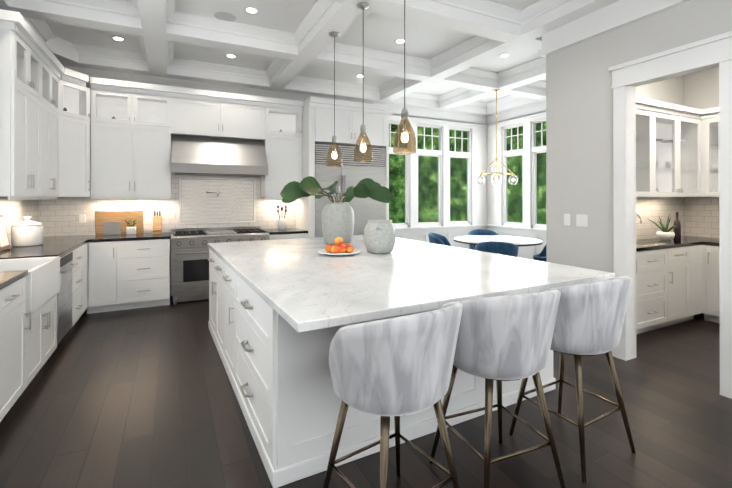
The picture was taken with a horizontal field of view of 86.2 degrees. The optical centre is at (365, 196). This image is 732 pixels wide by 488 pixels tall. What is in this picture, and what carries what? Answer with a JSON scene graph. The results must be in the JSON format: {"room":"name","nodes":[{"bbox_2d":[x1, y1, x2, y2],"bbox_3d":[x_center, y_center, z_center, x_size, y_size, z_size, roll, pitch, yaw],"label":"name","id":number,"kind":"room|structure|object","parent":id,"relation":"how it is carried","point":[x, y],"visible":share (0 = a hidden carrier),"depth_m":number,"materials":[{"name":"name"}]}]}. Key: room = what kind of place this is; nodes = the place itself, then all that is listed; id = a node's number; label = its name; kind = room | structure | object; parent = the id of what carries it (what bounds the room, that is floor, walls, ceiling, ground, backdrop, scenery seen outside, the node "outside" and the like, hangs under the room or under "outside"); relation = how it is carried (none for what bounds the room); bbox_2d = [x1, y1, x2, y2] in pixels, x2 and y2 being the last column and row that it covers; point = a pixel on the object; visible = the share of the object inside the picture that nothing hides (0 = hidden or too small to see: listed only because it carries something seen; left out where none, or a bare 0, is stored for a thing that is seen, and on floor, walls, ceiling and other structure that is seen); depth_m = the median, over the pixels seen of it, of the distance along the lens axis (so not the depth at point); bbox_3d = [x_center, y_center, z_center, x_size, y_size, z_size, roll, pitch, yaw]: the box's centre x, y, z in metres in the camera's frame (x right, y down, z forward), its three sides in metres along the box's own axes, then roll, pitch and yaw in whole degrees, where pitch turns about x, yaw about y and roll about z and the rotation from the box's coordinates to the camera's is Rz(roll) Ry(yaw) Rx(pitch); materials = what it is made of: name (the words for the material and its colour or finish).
{"room":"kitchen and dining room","nodes":[
{"label":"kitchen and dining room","id":0,"kind":"room"},
{"bbox_2d":[47,65,471,294],"bbox_3d":[-0.787,-0.279,6.881,7.830,3.470,0.120,0,0,-27],"label":"wall","id":1,"kind":"structure","parent":0,"point":[105,74],"depth_m":6.04,"materials":[{"name":"grey paint"}]},
{"bbox_2d":[90,77,303,198],"bbox_3d":[-2.347,-0.747,5.795,2.817,1.560,0.406,0,0,-27],"label":"upper cabinets","id":2,"kind":"object","parent":1,"relation":"attached to","point":[135,126],"depth_m":5.44,"materials":[{"name":"white wood"}]},
{"bbox_2d":[171,135,267,176],"bbox_3d":[-2.160,-0.598,5.787,1.287,0.558,0.586,0,0,-27],"label":"range hood","id":3,"kind":"object","parent":1,"relation":"attached to","point":[201,156],"visible":0.94,"depth_m":5.61,"materials":[{"name":"silver metal"}]},
{"bbox_2d":[389,121,409,227],"bbox_3d":[0.547,-0.423,7.541,0.645,2.040,0.090,0,0,-27],"label":"window","id":4,"kind":"structure","parent":1,"relation":"in","point":[407,204],"depth_m":7.64,"materials":[{"name":"white wood"}]},
{"bbox_2d":[417,124,442,226],"bbox_3d":[1.256,-0.422,7.895,0.650,2.040,0.090,0,0,-27],"label":"window","id":5,"kind":"structure","parent":1,"relation":"in","point":[420,152],"depth_m":7.94,"materials":[{"name":"white wood"}]},
{"bbox_2d":[449,127,470,225],"bbox_3d":[1.949,-0.421,8.240,0.620,2.040,0.090,0,0,-27],"label":"window","id":6,"kind":"structure","parent":1,"relation":"in","point":[452,154],"depth_m":8.29,"materials":[{"name":"white wood"}]},
{"bbox_2d":[46,0,545,101],"bbox_3d":[1.179,-2.024,2.809,7.950,0.100,9.170,0,0,-27],"label":"ceiling","id":7,"kind":"structure","parent":0,"point":[383,31],"depth_m":4.84,"materials":[{"name":"white paint"}]},
{"bbox_2d":[110,36,126,41],"bbox_3d":[-3.080,-1.966,4.871,0.167,0.005,0.181,0,0,-27],"label":"recessed light","id":8,"kind":"object","parent":7,"relation":"in","point":[116,38],"depth_m":4.86,"materials":[{"name":"white"}]},
{"bbox_2d":[214,12,235,20],"bbox_3d":[-1.534,-1.967,4.266,0.220,0.005,0.208,0,0,-27],"label":"ceiling speaker","id":9,"kind":"object","parent":7,"relation":"in","point":[225,16],"depth_m":4.27,"materials":[{"name":"white plastic"}]},
{"bbox_2d":[224,54,237,58],"bbox_3d":[-1.888,-1.964,5.467,0.167,0.005,0.181,0,0,-27],"label":"recessed light","id":10,"kind":"object","parent":7,"relation":"in","point":[230,56],"depth_m":5.48,"materials":[{"name":"white"}]},
{"bbox_2d":[243,6,259,14],"bbox_3d":[-1.209,-1.968,4.132,0.167,0.005,0.178,0,0,-27],"label":"recessed light","id":11,"kind":"object","parent":7,"relation":"in","point":[249,10],"depth_m":4.14,"materials":[{"name":"white"}]},
{"bbox_2d":[0,0,618,115],"bbox_3d":[1.179,-1.885,2.809,7.890,0.261,9.112,0,0,-27],"label":"ceiling beams","id":12,"kind":"structure","parent":7,"relation":"attached to","point":[158,27],"depth_m":4.75,"materials":[{"name":"white"}]},
{"bbox_2d":[326,31,342,166],"bbox_3d":[-0.338,-1.038,4.202,0.176,1.425,0.176,0,0,-27],"label":"pendant light","id":13,"kind":"object","parent":12,"relation":"hanging from","point":[334,35],"visible":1,"depth_m":4.20,"materials":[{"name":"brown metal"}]},
{"bbox_2d":[354,2,372,161],"bbox_3d":[-0.026,-1.040,3.575,0.176,1.425,0.176,0,0,-27],"label":"pendant light","id":14,"kind":"object","parent":12,"relation":"hanging from","point":[363,6],"visible":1,"depth_m":3.56,"materials":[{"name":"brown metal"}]},
{"bbox_2d":[393,0,416,153],"bbox_3d":[0.291,-1.042,2.940,0.176,1.425,0.176,0,0,-27],"label":"pendant light","id":15,"kind":"object","parent":12,"relation":"hanging from","point":[404,136],"visible":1,"depth_m":2.93,"materials":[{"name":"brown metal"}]},
{"bbox_2d":[476,89,516,185],"bbox_3d":[2.150,-0.957,6.447,0.658,1.576,0.658,0,0,-27],"label":"chandelier","id":16,"kind":"object","parent":12,"relation":"hanging from","point":[496,179],"visible":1,"depth_m":6.39,"materials":[{"name":"gold metal"}]},
{"bbox_2d":[393,39,406,43],"bbox_3d":[0.436,-1.966,4.948,0.169,0.005,0.165,0,0,-27],"label":"recessed light","id":17,"kind":"object","parent":7,"relation":"in","point":[398,41],"depth_m":4.96,"materials":[{"name":"white"}]},
{"bbox_2d":[498,53,510,57],"bbox_3d":[1.927,-1.964,5.447,0.175,0.005,0.169,0,0,-27],"label":"recessed light","id":18,"kind":"object","parent":7,"relation":"in","point":[506,55],"depth_m":5.45,"materials":[{"name":"white"}]},
{"bbox_2d":[0,295,731,487],"bbox_3d":[1.179,1.476,2.801,7.950,0.060,9.170,0,0,-27],"label":"floor","id":19,"kind":"structure","parent":0,"point":[145,397],"depth_m":2.47,"materials":[{"name":"brown wood"}]},
{"bbox_2d":[0,276,31,421],"bbox_3d":[-2.534,0.999,2.331,0.635,0.890,0.713,0,0,-27],"label":"base cabinet","id":20,"kind":"object","parent":19,"relation":"on","point":[28,345],"depth_m":2.55,"materials":[{"name":"white wood"}]},
{"bbox_2d":[32,294,56,379],"bbox_3d":[-2.857,1.149,2.979,0.635,0.595,0.850,0,0,-27],"label":"base cabinet","id":21,"kind":"object","parent":19,"relation":"on","point":[44,321],"depth_m":3.12,"materials":[{"name":"white wood"}]},
{"bbox_2d":[57,252,77,344],"bbox_3d":[-3.149,1.005,3.644,0.676,0.885,0.570,0,0,-27],"label":"dishwasher","id":22,"kind":"object","parent":19,"relation":"on","point":[64,310],"visible":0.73,"depth_m":3.73,"materials":[{"name":"silver"}]},
{"bbox_2d":[71,245,83,326],"bbox_3d":[-3.435,1.004,4.139,0.635,0.890,0.560,0,0,-27],"label":"base cabinet","id":23,"kind":"object","parent":19,"relation":"on","point":[78,254],"depth_m":4.29,"materials":[{"name":"white wood"}]},
{"bbox_2d":[84,243,87,310],"bbox_3d":[-3.620,1.005,4.510,0.635,0.890,0.270,0,0,-27],"label":"base cabinet","id":24,"kind":"object","parent":19,"relation":"on","point":[85,245],"depth_m":4.66,"materials":[{"name":"white wood"}]},
{"bbox_2d":[87,241,118,313],"bbox_3d":[-3.419,1.006,5.132,0.320,0.890,0.645,0,0,-27],"label":"base cabinet","id":25,"kind":"object","parent":19,"relation":"on","point":[103,257],"depth_m":4.86,"materials":[{"name":"white wood"}]},
{"bbox_2d":[119,239,169,309],"bbox_3d":[-3.034,1.007,5.324,0.654,0.890,0.645,0,0,-27],"label":"base cabinet","id":26,"kind":"object","parent":19,"relation":"on","point":[125,275],"depth_m":5.06,"materials":[{"name":"white wood"}]},
{"bbox_2d":[171,226,268,304],"bbox_3d":[-2.127,0.960,5.717,1.287,0.985,0.733,0,0,-27],"label":"range","id":27,"kind":"object","parent":19,"relation":"on","point":[189,265],"visible":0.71,"depth_m":5.32,"materials":[{"name":"silver metal"}]},
{"bbox_2d":[269,233,307,239],"bbox_3d":[-1.294,1.009,6.172,0.590,0.890,0.681,0,0,-27],"label":"base cabinet","id":28,"kind":"object","parent":19,"relation":"on","point":[286,236],"visible":0.1,"depth_m":5.90,"materials":[{"name":"white wood"}]},
{"bbox_2d":[296,96,394,237],"bbox_3d":[-0.348,-0.035,6.611,1.484,2.980,0.746,0,0,-27],"label":"surround","id":29,"kind":"object","parent":19,"relation":"on","point":[318,119],"visible":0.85,"depth_m":6.23,"materials":[{"name":"white wood"}]},
{"bbox_2d":[315,142,385,237],"bbox_3d":[-0.358,0.305,6.603,1.260,2.300,0.738,0,0,-27],"label":"refrigerator","id":30,"kind":"object","parent":19,"relation":"on","point":[351,171],"visible":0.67,"depth_m":6.34,"materials":[{"name":"silver metal"}]},
{"bbox_2d":[208,247,555,487],"bbox_3d":[-0.172,1.003,3.619,2.176,0.890,2.709,0,0,-28],"label":"kitchen island","id":31,"kind":"object","parent":19,"relation":"on","point":[280,379],"depth_m":2.14,"materials":[{"name":"white wood"}]},
{"bbox_2d":[208,235,614,334],"bbox_3d":[-0.047,0.533,3.480,2.201,0.042,3.144,0,0,-28],"label":"island countertop","id":32,"kind":"structure","parent":31,"relation":"on","point":[311,290],"depth_m":2.47,"materials":[{"name":"white stone"}]},
{"bbox_2d":[322,202,353,244],"bbox_3d":[-0.307,0.287,4.292,0.360,0.452,0.360,0,0,-27],"label":"vase","id":33,"kind":"object","parent":32,"relation":"on","point":[337,219],"visible":0.83,"depth_m":4.15,"materials":[{"name":"grey ceramic"}]},
{"bbox_2d":[280,176,392,202],"bbox_3d":[-0.322,-0.050,4.237,1.133,0.332,0.959,0,0,-27],"label":"fiddle-leaf fig plant","id":34,"kind":"object","parent":33,"relation":"in","point":[308,186],"visible":0.96,"depth_m":4.16,"materials":[{"name":"green plant"}]},
{"bbox_2d":[317,237,359,255],"bbox_3d":[-0.241,0.435,3.487,0.384,0.153,0.384,0,0,-27],"label":"fruit plate","id":35,"kind":"object","parent":32,"relation":"on","point":[338,248],"visible":1,"depth_m":3.43,"materials":[{"name":"orange food"}]},
{"bbox_2d":[364,220,395,253],"bbox_3d":[0.126,0.364,3.603,0.296,0.295,0.296,0,0,-27],"label":"vase","id":36,"kind":"object","parent":32,"relation":"on","point":[379,236],"visible":1,"depth_m":3.49,"materials":[{"name":"grey ceramic"}]},
{"bbox_2d":[323,302,462,487],"bbox_3d":[0.121,0.935,1.697,0.606,1.019,0.571,0,0,-27],"label":"bar stool","id":37,"kind":"object","parent":19,"relation":"on","point":[395,367],"visible":1,"depth_m":1.47,"materials":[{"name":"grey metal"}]},
{"bbox_2d":[428,232,450,245],"bbox_3d":[1.355,1.035,6.650,0.634,0.844,0.634,0,0,-27],"label":"dining chair","id":38,"kind":"object","parent":19,"relation":"on","point":[435,238],"visible":0.17,"depth_m":6.70,"materials":[{"name":"blue fabric"}]},
{"bbox_2d":[468,229,498,249],"bbox_3d":[2.183,1.037,7.208,0.614,0.844,0.611,0,0,-27],"label":"dining chair","id":39,"kind":"object","parent":19,"relation":"on","point":[481,232],"visible":0.15,"depth_m":7.42,"materials":[{"name":"blue fabric"}]},
{"bbox_2d":[475,241,518,256],"bbox_3d":[1.873,1.033,5.612,0.634,0.844,0.634,0,0,-27],"label":"dining chair","id":40,"kind":"object","parent":19,"relation":"on","point":[504,248],"visible":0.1,"depth_m":5.36,"materials":[{"name":"blue fabric"}]},
{"bbox_2d":[429,290,565,487],"bbox_3d":[0.661,0.936,1.982,0.609,1.019,0.556,0,0,-27],"label":"bar stool","id":41,"kind":"object","parent":19,"relation":"on","point":[500,339],"visible":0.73,"depth_m":1.77,"materials":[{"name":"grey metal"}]},
{"bbox_2d":[454,235,542,246],"bbox_3d":[2.133,1.074,6.389,1.370,0.762,1.370,0,0,-27],"label":"dining table","id":42,"kind":"object","parent":19,"relation":"on","point":[515,240],"visible":0.42,"depth_m":6.34,"materials":[{"name":"white"}]},
{"bbox_2d":[533,245,545,261],"bbox_3d":[2.930,1.034,6.198,0.631,0.844,0.632,0,0,-27],"label":"dining chair","id":43,"kind":"object","parent":19,"relation":"on","point":[541,256],"visible":0.25,"depth_m":6.38,"materials":[{"name":"blue fabric"}]},
{"bbox_2d":[509,276,635,483],"bbox_3d":[1.206,0.937,2.271,0.610,1.019,0.553,0,0,-27],"label":"bar stool","id":44,"kind":"object","parent":19,"relation":"on","point":[590,317],"visible":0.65,"depth_m":2.05,"materials":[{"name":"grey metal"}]},
{"bbox_2d":[636,248,671,333],"bbox_3d":[2.882,1.004,4.294,0.713,0.890,0.460,0,0,-27],"label":"base cabinet","id":45,"kind":"object","parent":19,"relation":"on","point":[653,267],"depth_m":4.12,"materials":[{"name":"white wood"}]},
{"bbox_2d":[636,212,718,251],"bbox_3d":[3.285,0.368,4.488,2.413,0.378,0.469,0,0,-27],"label":"countertop","id":46,"kind":"structure","parent":45,"relation":"on","point":[651,244],"depth_m":4.45,"materials":[{"name":"black stone"}]},
{"bbox_2d":[648,213,676,239],"bbox_3d":[3.590,0.358,4.689,0.191,0.323,0.324,0,0,-27],"label":"plant pot","id":47,"kind":"object","parent":46,"relation":"on","point":[665,233],"visible":1,"depth_m":4.67,"materials":[{"name":"white ceramic"}]},
{"bbox_2d":[673,212,680,238],"bbox_3d":[3.826,0.355,4.811,0.076,0.330,0.076,0,0,-27],"label":"bottle","id":48,"kind":"object","parent":46,"relation":"on","point":[677,230],"visible":0.98,"depth_m":4.79,"materials":[{"name":"black glass"}]},
{"bbox_2d":[672,246,687,324],"bbox_3d":[3.352,1.005,4.528,0.450,0.890,0.460,0,0,-27],"label":"base cabinet","id":49,"kind":"object","parent":19,"relation":"on","point":[676,285],"depth_m":4.35,"materials":[{"name":"white wood"}]},
{"bbox_2d":[688,245,707,320],"bbox_3d":[3.669,1.005,4.663,0.352,0.890,0.502,0,0,-27],"label":"base cabinet","id":50,"kind":"object","parent":19,"relation":"on","point":[697,254],"depth_m":4.50,"materials":[{"name":"white wood"}]},
{"bbox_2d":[703,239,718,245],"bbox_3d":[4.564,0.536,3.916,0.633,0.037,1.680,0,0,-27],"label":"countertop","id":51,"kind":"structure","parent":50,"relation":"on","point":[709,242],"depth_m":4.49,"materials":[{"name":"black stone"}]},
{"bbox_2d":[708,245,719,323],"bbox_3d":[4.302,1.005,4.449,0.630,0.890,0.562,0,0,-27],"label":"base cabinet","id":52,"kind":"object","parent":19,"relation":"on","point":[713,251],"depth_m":4.45,"materials":[{"name":"white wood"}]},
{"bbox_2d":[496,67,718,258],"bbox_3d":[4.017,-0.282,5.886,0.120,3.470,5.950,0,0,-27],"label":"wall","id":53,"kind":"structure","parent":0,"point":[700,89],"depth_m":5.15,"materials":[{"name":"grey paint"}]},
{"bbox_2d":[389,110,545,259],"bbox_3d":[2.186,-0.066,6.341,2.750,3.040,3.500,0,0,-27],"label":"window frame","id":54,"kind":"structure","parent":53,"relation":"attached to","point":[487,204],"depth_m":8.03,"materials":[{"name":"white wood"}]},
{"bbox_2d":[502,123,522,226],"bbox_3d":[3.004,-0.422,7.906,0.090,2.040,0.570,0,0,-27],"label":"window","id":55,"kind":"structure","parent":53,"relation":"in","point":[518,152],"depth_m":8.10,"materials":[{"name":"white wood"}]},
{"bbox_2d":[373,0,690,126],"bbox_3d":[3.376,-1.647,3.904,2.800,0.250,8.930,0,0,-27],"label":"crown molding","id":56,"kind":"structure","parent":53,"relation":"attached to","point":[613,16],"depth_m":3.91,"materials":[{"name":"white wood"}]},
{"bbox_2d":[531,119,545,228],"bbox_3d":[3.330,-0.423,7.253,0.090,2.040,0.570,0,0,-27],"label":"window","id":57,"kind":"structure","parent":53,"relation":"in","point":[535,150],"depth_m":7.45,"materials":[{"name":"white wood"}]},
{"bbox_2d":[685,197,718,237],"bbox_3d":[4.753,0.259,4.262,0.008,0.516,2.130,0,0,-27],"label":"backsplash","id":58,"kind":"structure","parent":53,"relation":"attached to","point":[698,216],"depth_m":5.06,"materials":[{"name":"tile"}]},
{"bbox_2d":[700,109,718,196],"bbox_3d":[4.451,-0.500,4.434,0.377,1.000,1.012,0,0,-27],"label":"upper cabinet","id":59,"kind":"object","parent":53,"relation":"attached to","point":[709,122],"depth_m":4.77,"materials":[{"name":"white wood"}]},
{"bbox_2d":[546,0,731,272],"bbox_3d":[3.192,-0.292,1.826,0.120,3.470,5.380,0,0,-27],"label":"wall","id":60,"kind":"structure","parent":0,"point":[579,135],"depth_m":3.75,"materials":[{"name":"grey paint"}]},
{"bbox_2d":[564,214,570,225],"bbox_3d":[2.045,0.234,3.979,0.008,0.120,0.075,0,0,-27],"label":"switch plate","id":61,"kind":"object","parent":60,"relation":"attached to","point":[567,217],"depth_m":3.97,"materials":[{"name":"white plastic"}]},
{"bbox_2d":[576,214,587,226],"bbox_3d":[2.117,0.233,3.836,0.008,0.120,0.120,0,0,-27],"label":"switch plate","id":62,"kind":"object","parent":60,"relation":"attached to","point":[581,220],"depth_m":3.84,"materials":[{"name":"white plastic"}]},
{"bbox_2d":[608,31,731,398],"bbox_3d":[2.498,0.134,3.188,0.185,2.625,0.930,0,0,-27],"label":"door frame","id":63,"kind":"structure","parent":60,"relation":"attached to","point":[629,77],"depth_m":3.23,"materials":[{"name":"white wood"}]},
{"bbox_2d":[636,76,682,239],"bbox_3d":[3.155,-0.284,4.757,2.430,3.470,0.100,0,0,-27],"label":"wall","id":64,"kind":"structure","parent":0,"point":[670,90],"depth_m":5.06,"materials":[{"name":"grey paint"}]},
{"bbox_2d":[636,101,655,196],"bbox_3d":[2.671,-0.501,4.268,1.098,1.000,0.320,0,0,-27],"label":"upper cabinet","id":65,"kind":"object","parent":64,"relation":"attached to","point":[645,114],"depth_m":4.36,"materials":[{"name":"white wood"}]},
{"bbox_2d":[636,197,685,238],"bbox_3d":[3.181,0.260,4.705,2.425,0.516,0.010,0,0,-27],"label":"backsplash","id":66,"kind":"structure","parent":64,"relation":"attached to","point":[649,208],"depth_m":4.95,"materials":[{"name":"tile"}]},
{"bbox_2d":[656,105,699,196],"bbox_3d":[3.554,-0.500,4.708,1.098,1.000,0.320,0,0,-27],"label":"upper cabinet","id":67,"kind":"object","parent":64,"relation":"attached to","point":[677,150],"depth_m":4.79,"materials":[{"name":"white wood"}]},
{"bbox_3d":[-2.325,-0.294,1.058,0.120,3.470,9.170,0,0,-27],"label":"wall","id":68,"kind":"structure","parent":0,"visible":0},
{"bbox_2d":[0,61,39,196],"bbox_3d":[-3.293,-0.552,3.566,0.356,1.099,0.802,0,0,-27],"label":"upper cabinet","id":69,"kind":"object","parent":68,"relation":"attached to","point":[19,95],"depth_m":3.42,"materials":[{"name":"white wood"}]},
{"bbox_2d":[0,235,96,289],"bbox_3d":[-2.974,0.535,3.240,0.660,0.037,4.418,0,0,-27],"label":"countertop","id":70,"kind":"structure","parent":68,"relation":"attached to","point":[60,246],"depth_m":3.77,"materials":[{"name":"black stone"}]},
{"bbox_2d":[0,214,9,249],"bbox_3d":[-3.559,0.344,3.810,0.077,0.338,0.260,0,0,-27],"label":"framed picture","id":71,"kind":"object","parent":70,"relation":"on","point":[4,242],"visible":1,"depth_m":3.85,"materials":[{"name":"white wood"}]},
{"bbox_2d":[11,216,42,246],"bbox_3d":[-3.612,0.362,4.175,0.260,0.311,0.260,0,0,-27],"label":"canister","id":72,"kind":"object","parent":70,"relation":"on","point":[27,232],"visible":1,"depth_m":4.08,"materials":[{"name":"white ceramic"}]},
{"bbox_2d":[0,256,59,315],"bbox_3d":[-2.821,0.687,2.998,0.605,0.318,0.800,0,0,-27],"label":"farmhouse sink","id":73,"kind":"object","parent":70,"relation":"in","point":[42,282],"visible":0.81,"depth_m":3.16,"materials":[{"name":"white ceramic"}]},
{"bbox_2d":[40,85,63,196],"bbox_3d":[-3.597,-0.550,4.209,0.386,1.099,0.846,0,0,-27],"label":"upper cabinet","id":74,"kind":"object","parent":68,"relation":"attached to","point":[45,114],"depth_m":4.32,"materials":[{"name":"white wood"}]},
{"bbox_2d":[28,61,87,100],"bbox_3d":[-3.774,-0.764,4.813,0.439,1.530,0.594,0,0,-27],"label":"upper cabinet","id":75,"kind":"object","parent":68,"relation":"attached to","point":[64,82],"depth_m":4.58,"materials":[{"name":"white wood"}]},
{"bbox_2d":[64,101,90,196],"bbox_3d":[-3.650,-0.549,4.807,0.389,1.099,0.475,0,0,-27],"label":"upper cabinet","id":76,"kind":"object","parent":68,"relation":"attached to","point":[77,183],"depth_m":4.85,"materials":[{"name":"white wood"}]},
{"bbox_2d":[76,81,89,108],"bbox_3d":[-3.586,-1.206,4.814,0.270,0.362,0.336,0,0,-27],"label":"upper cabinet","id":77,"kind":"object","parent":68,"relation":"attached to","point":[82,94],"depth_m":4.98,"materials":[{"name":"white wood"}]},
{"bbox_2d":[91,232,170,241],"bbox_3d":[-3.123,0.540,5.270,0.884,0.037,0.652,0,0,-27],"label":"countertop","id":78,"kind":"structure","parent":68,"relation":"attached to","point":[140,236],"depth_m":5.10,"materials":[{"name":"black stone"}]},
{"bbox_2d":[95,210,143,234],"bbox_3d":[-3.404,0.356,5.405,0.570,0.327,0.146,0,0,-27],"label":"cutting board","id":79,"kind":"object","parent":78,"relation":"on","point":[110,223],"visible":0.96,"depth_m":5.37,"materials":[{"name":"brown wood"}]},
{"bbox_2d":[125,219,135,234],"bbox_3d":[-3.254,0.418,5.413,0.140,0.206,0.127,0,0,-27],"label":"herb pot","id":80,"kind":"object","parent":78,"relation":"on","point":[131,229],"visible":1,"depth_m":5.37,"materials":[{"name":"white ceramic"}]},
{"bbox_2d":[153,210,161,233],"bbox_3d":[-2.977,0.359,5.579,0.110,0.326,0.177,0,0,-27],"label":"knife block","id":81,"kind":"object","parent":78,"relation":"on","point":[157,224],"visible":1,"depth_m":5.53,"materials":[{"name":"brown wood"}]},
{"bbox_2d":[0,175,295,244],"bbox_3d":[-1.733,-0.162,3.866,3.442,1.420,4.428,0,0,-27],"label":"tile backsplash","id":82,"kind":"structure","parent":68,"relation":"attached to","point":[235,202],"depth_m":5.82,"materials":[{"name":"white tile"}]},
{"bbox_2d":[261,228,307,234],"bbox_3d":[-1.301,0.543,6.182,0.595,0.037,0.646,0,0,-27],"label":"countertop","id":83,"kind":"structure","parent":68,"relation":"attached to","point":[288,230],"depth_m":5.99,"materials":[{"name":"black stone"}]},
{"bbox_2d":[277,205,286,228],"bbox_3d":[-1.360,0.327,6.337,0.179,0.393,0.153,0,0,-27],"label":"utensil crock","id":84,"kind":"object","parent":83,"relation":"on","point":[281,223],"visible":1,"depth_m":6.29,"materials":[{"name":"white ceramic"}]},
{"label":"outside","id":85,"kind":"structure","parent":0,"visible":0},
{"bbox_2d":[389,122,545,223],"bbox_3d":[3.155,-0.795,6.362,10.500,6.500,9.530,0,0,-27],"label":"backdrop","id":86,"kind":"structure","parent":85,"point":[427,189],"depth_m":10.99,"materials":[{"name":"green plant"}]}
]}

